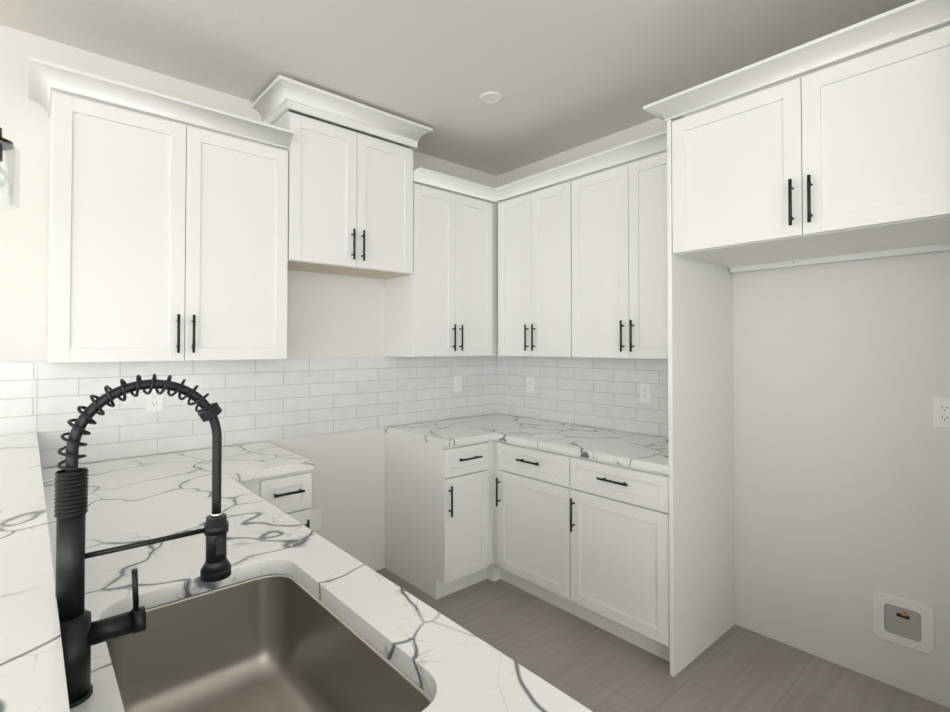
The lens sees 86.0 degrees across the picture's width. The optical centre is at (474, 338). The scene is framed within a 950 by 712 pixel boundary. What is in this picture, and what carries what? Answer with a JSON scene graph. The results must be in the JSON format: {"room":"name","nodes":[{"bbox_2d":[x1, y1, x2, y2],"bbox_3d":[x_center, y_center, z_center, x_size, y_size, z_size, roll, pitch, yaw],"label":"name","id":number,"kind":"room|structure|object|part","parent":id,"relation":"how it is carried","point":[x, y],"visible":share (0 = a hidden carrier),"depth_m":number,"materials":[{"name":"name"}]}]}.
{"room":"kitchen","nodes":[
{"label":"kitchen","id":0,"kind":"room"},
{"bbox_2d":[0,25,496,570],"bbox_3d":[-2.451,0.075,1.787,7.150,2.780,0.150,1,-1,-41],"label":"wall","id":1,"kind":"structure","parent":0,"point":[334,315],"depth_m":2.81,"materials":[{"name":"white paint"}]},
{"bbox_2d":[47,91,287,362],"bbox_3d":[-1.389,-0.432,2.385,0.924,1.068,0.362,1,-1,-41],"label":"upper cabinet","id":2,"kind":"object","parent":1,"relation":"attached to","point":[168,240],"visible":1,"depth_m":2.22,"materials":[{"name":"white wood"}]},
{"bbox_2d":[28,56,294,148],"bbox_3d":[-1.404,-1.001,2.357,0.996,0.068,0.398,1,-1,-41],"label":"crown molding","id":3,"kind":"structure","parent":2,"relation":"attached to","point":[45,78],"depth_m":2.15,"materials":[{"name":"white wood"}]},
{"bbox_2d":[0,356,496,467],"bbox_3d":[-1.182,0.338,2.795,3.592,0.454,0.008,1,-1,-41],"label":"backsplash","id":4,"kind":"structure","parent":1,"relation":"attached to","point":[263,400],"depth_m":2.73,"materials":[{"name":"tile"}]},
{"bbox_2d":[146,389,162,411],"bbox_3d":[-1.549,0.296,2.462,0.070,0.115,0.008,1,-1,-41],"label":"electrical outlet","id":5,"kind":"object","parent":4,"relation":"attached to","point":[154,401],"visible":0.94,"depth_m":2.46,"materials":[{"name":"white plastic"}]},
{"bbox_2d":[454,376,460,391],"bbox_3d":[-0.126,0.330,3.713,0.070,0.115,0.008,1,-1,-41],"label":"electrical outlet","id":6,"kind":"object","parent":4,"relation":"attached to","point":[457,383],"visible":1,"depth_m":3.71,"materials":[{"name":"white plastic"}]},
{"bbox_2d":[311,509,320,530],"bbox_3d":[-0.944,1.069,2.994,0.075,0.120,0.005,1,-1,-41],"label":"electrical outlet plate","id":7,"kind":"object","parent":1,"relation":"attached to","point":[315,519],"visible":0.88,"depth_m":3.00,"materials":[{"name":"white plastic"}]},
{"bbox_2d":[267,111,412,278],"bbox_3d":[-0.755,-0.777,2.949,0.763,0.770,0.362,1,-1,-41],"label":"upper cabinet","id":8,"kind":"object","parent":1,"relation":"attached to","point":[350,202],"visible":0.98,"depth_m":2.81,"materials":[{"name":"white wood"}]},
{"bbox_2d":[251,75,432,149],"bbox_3d":[-0.739,-1.220,2.938,0.929,0.114,0.409,1,-1,-41],"label":"crown molding","id":9,"kind":"structure","parent":8,"relation":"attached to","point":[276,99],"depth_m":2.74,"materials":[{"name":"white wood"}]},
{"bbox_2d":[385,183,497,356],"bbox_3d":[-0.089,-0.414,3.530,1.007,1.068,0.362,1,-1,-41],"label":"upper cabinet","id":10,"kind":"object","parent":1,"relation":"attached to","point":[441,300],"visible":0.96,"depth_m":3.27,"materials":[{"name":"white wood"}]},
{"bbox_2d":[0,0,915,175],"bbox_3d":[0.185,-1.422,-1.299,7.300,0.120,8.300,1,-1,-41],"label":"ceiling","id":11,"kind":"structure","parent":0,"point":[560,76],"depth_m":2.29,"materials":[{"name":"white paint"}]},
{"bbox_2d":[0,128,19,209],"bbox_3d":[-1.441,-0.858,1.524,0.124,0.918,0.124,1,-1,-41],"label":"pendant light","id":12,"kind":"object","parent":11,"relation":"hanging from","point":[12,156],"visible":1,"depth_m":1.52,"materials":[{"name":"black"}]},
{"bbox_2d":[479,91,503,103],"bbox_3d":[0.089,-1.296,2.744,0.132,0.007,0.132,1,-1,-41],"label":"recessed light","id":13,"kind":"object","parent":11,"relation":"in","point":[491,97],"visible":1,"depth_m":2.74,"materials":[{"name":"white plastic"}]},
{"bbox_2d":[376,568,949,711],"bbox_3d":[0.185,1.478,-1.343,7.300,0.120,8.300,1,-1,-41],"label":"floor","id":14,"kind":"structure","parent":0,"point":[733,668],"depth_m":2.27,"materials":[{"name":"wood"}]},
{"bbox_2d":[238,470,311,528],"bbox_3d":[-1.089,1.037,2.426,0.389,0.876,0.665,1,-1,-41],"label":"base cabinet","id":15,"kind":"object","parent":14,"relation":"on","point":[289,494],"visible":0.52,"depth_m":2.27,"materials":[{"name":"white wood"}]},
{"bbox_2d":[385,433,492,599],"bbox_3d":[-0.218,1.049,3.192,0.397,0.876,0.665,1,-1,-41],"label":"base cabinet","id":16,"kind":"object","parent":14,"relation":"on","point":[438,521],"visible":1,"depth_m":3.00,"materials":[{"name":"white wood"}]},
{"bbox_2d":[487,439,500,581],"bbox_3d":[0.142,1.054,3.546,0.610,0.876,0.610,1,-1,-41],"label":"base cabinet","id":17,"kind":"object","parent":14,"relation":"on","point":[493,572],"visible":0.1,"depth_m":3.12,"materials":[{"name":"white wood"}]},
{"bbox_2d":[494,440,578,616],"bbox_3d":[0.519,1.047,3.075,0.665,0.876,0.595,1,-1,-41],"label":"base cabinet","id":18,"kind":"object","parent":14,"relation":"on","point":[532,543],"visible":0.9,"depth_m":2.85,"materials":[{"name":"white wood"}]},
{"bbox_2d":[385,414,668,473],"bbox_3d":[0.371,0.588,2.985,1.001,0.038,1.749,1,-1,-41],"label":"countertop","id":19,"kind":"structure","parent":18,"relation":"on","point":[644,452],"depth_m":2.96,"materials":[{"name":"stone"}]},
{"bbox_2d":[570,455,669,661],"bbox_3d":[0.899,1.040,2.644,0.665,0.876,0.549,1,-1,-41],"label":"base cabinet","id":20,"kind":"object","parent":14,"relation":"on","point":[619,523],"visible":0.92,"depth_m":2.43,"materials":[{"name":"white wood"}]},
{"bbox_2d":[667,120,734,676],"bbox_3d":[1.098,0.255,2.450,0.638,2.440,0.020,1,-1,-41],"label":"panel","id":21,"kind":"object","parent":14,"relation":"on","point":[701,490],"visible":0.75,"depth_m":2.39,"materials":[{"name":"white wood"}]},
{"bbox_3d":[0.309,1.002,0.104,0.645,0.876,1.098,1,-1,-41],"label":"base cabinet","id":22,"kind":"object","parent":14,"relation":"on","visible":0},
{"bbox_2d":[193,442,313,479],"bbox_3d":[-1.084,0.580,2.441,0.374,0.038,0.642,1,-1,-41],"label":"countertop","id":23,"kind":"structure","parent":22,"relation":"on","point":[257,460],"depth_m":2.34,"materials":[{"name":"stone"}]},
{"bbox_2d":[41,450,592,711],"bbox_3d":[-0.487,0.558,1.003,0.630,0.038,3.590,1,-1,-41],"label":"countertop","id":24,"kind":"structure","parent":22,"relation":"on","point":[445,663],"depth_m":1.18,"materials":[{"name":"stone"}]},
{"bbox_2d":[54,374,230,708],"bbox_3d":[-0.530,0.297,0.825,0.253,0.479,0.057,1,-1,-41],"label":"faucet","id":25,"kind":"object","parent":24,"relation":"on","point":[81,633],"visible":1,"depth_m":0.77,"materials":[{"name":"black metal"}]},
{"bbox_2d":[106,574,432,711],"bbox_3d":[-0.399,0.694,0.899,0.444,0.235,0.744,1,-1,-41],"label":"sink","id":26,"kind":"object","parent":24,"relation":"in","point":[276,643],"visible":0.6,"depth_m":1.12,"materials":[{"name":"silver metal"}]},
{"bbox_2d":[497,21,949,707],"bbox_3d":[2.869,0.064,1.041,0.150,2.780,8.000,1,-1,-41],"label":"wall","id":27,"kind":"structure","parent":0,"point":[841,443],"depth_m":2.30,"materials":[{"name":"white paint"}]},
{"bbox_2d":[498,180,572,356],"bbox_3d":[0.474,-0.416,3.379,0.362,1.068,0.632,1,-1,-41],"label":"upper cabinet","id":28,"kind":"object","parent":27,"relation":"attached to","point":[535,274],"visible":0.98,"depth_m":3.25,"materials":[{"name":"white wood"}]},
{"bbox_2d":[497,356,667,437],"bbox_3d":[0.748,0.346,3.327,0.008,0.454,1.758,1,-1,-41],"label":"backsplash","id":29,"kind":"structure","parent":27,"relation":"attached to","point":[603,393],"depth_m":3.33,"materials":[{"name":"tile"}]},
{"bbox_2d":[527,377,533,392],"bbox_3d":[0.402,0.337,3.707,0.008,0.115,0.070,1,-1,-41],"label":"electrical outlet","id":30,"kind":"object","parent":29,"relation":"attached to","point":[530,384],"visible":1,"depth_m":3.70,"materials":[{"name":"white plastic"}]},
{"bbox_2d":[640,383,650,402],"bbox_3d":[1.009,0.324,3.017,0.008,0.115,0.070,1,-1,-41],"label":"electrical outlet","id":31,"kind":"object","parent":29,"relation":"attached to","point":[645,393],"visible":1,"depth_m":3.02,"materials":[{"name":"white plastic"}]},
{"bbox_2d":[571,152,667,358],"bbox_3d":[0.939,-0.425,2.851,0.362,1.068,0.772,1,-1,-41],"label":"upper cabinet","id":32,"kind":"object","parent":27,"relation":"attached to","point":[619,270],"visible":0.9,"depth_m":2.79,"materials":[{"name":"white wood"}]},
{"bbox_2d":[672,25,949,272],"bbox_3d":[1.424,-0.659,2.067,0.673,0.622,1.005,1,-1,-41],"label":"upper cabinet","id":33,"kind":"object","parent":27,"relation":"attached to","point":[851,156],"depth_m":1.85,"materials":[{"name":"white wood"}]},
{"bbox_2d":[414,0,949,201],"bbox_3d":[0.849,-0.999,2.472,1.008,0.068,2.551,1,-1,-41],"label":"crown molding","id":34,"kind":"structure","parent":33,"relation":"attached to","point":[910,18],"depth_m":2.01,"materials":[{"name":"white wood"}]},
{"bbox_3d":[1.650,-0.358,2.261,0.048,0.026,0.985,1,-1,-41],"label":"fridge cabinet rail","id":35,"kind":"part","parent":33,"relation":"part of","materials":[{"name":"white wood"}]},
{"bbox_2d":[873,591,934,654],"bbox_3d":[1.789,1.186,2.130,0.008,0.200,0.200,1,-1,-41],"label":"outlet box","id":36,"kind":"object","parent":27,"relation":"attached to","point":[904,622],"visible":1,"depth_m":2.12,"materials":[{"name":"white plastic"}]},
{"bbox_2d":[933,398,949,427],"bbox_3d":[1.881,0.297,2.039,0.008,0.115,0.070,1,-1,-41],"label":"outlet","id":37,"kind":"object","parent":27,"relation":"attached to","point":[941,412],"visible":1,"depth_m":2.04,"materials":[{"name":"white plastic"}]},
{"bbox_3d":[-0.773,0.934,0.752,0.119,1.032,3.598,1,-1,-41],"label":"wall","id":38,"kind":"structure","parent":0,"visible":0},
{"bbox_2d":[0,432,69,711],"bbox_3d":[-0.864,0.396,0.675,0.470,0.038,3.590,1,-1,-41],"label":"countertop","id":39,"kind":"structure","parent":38,"relation":"on","point":[32,673],"depth_m":0.76,"materials":[{"name":"stone"}]}
]}

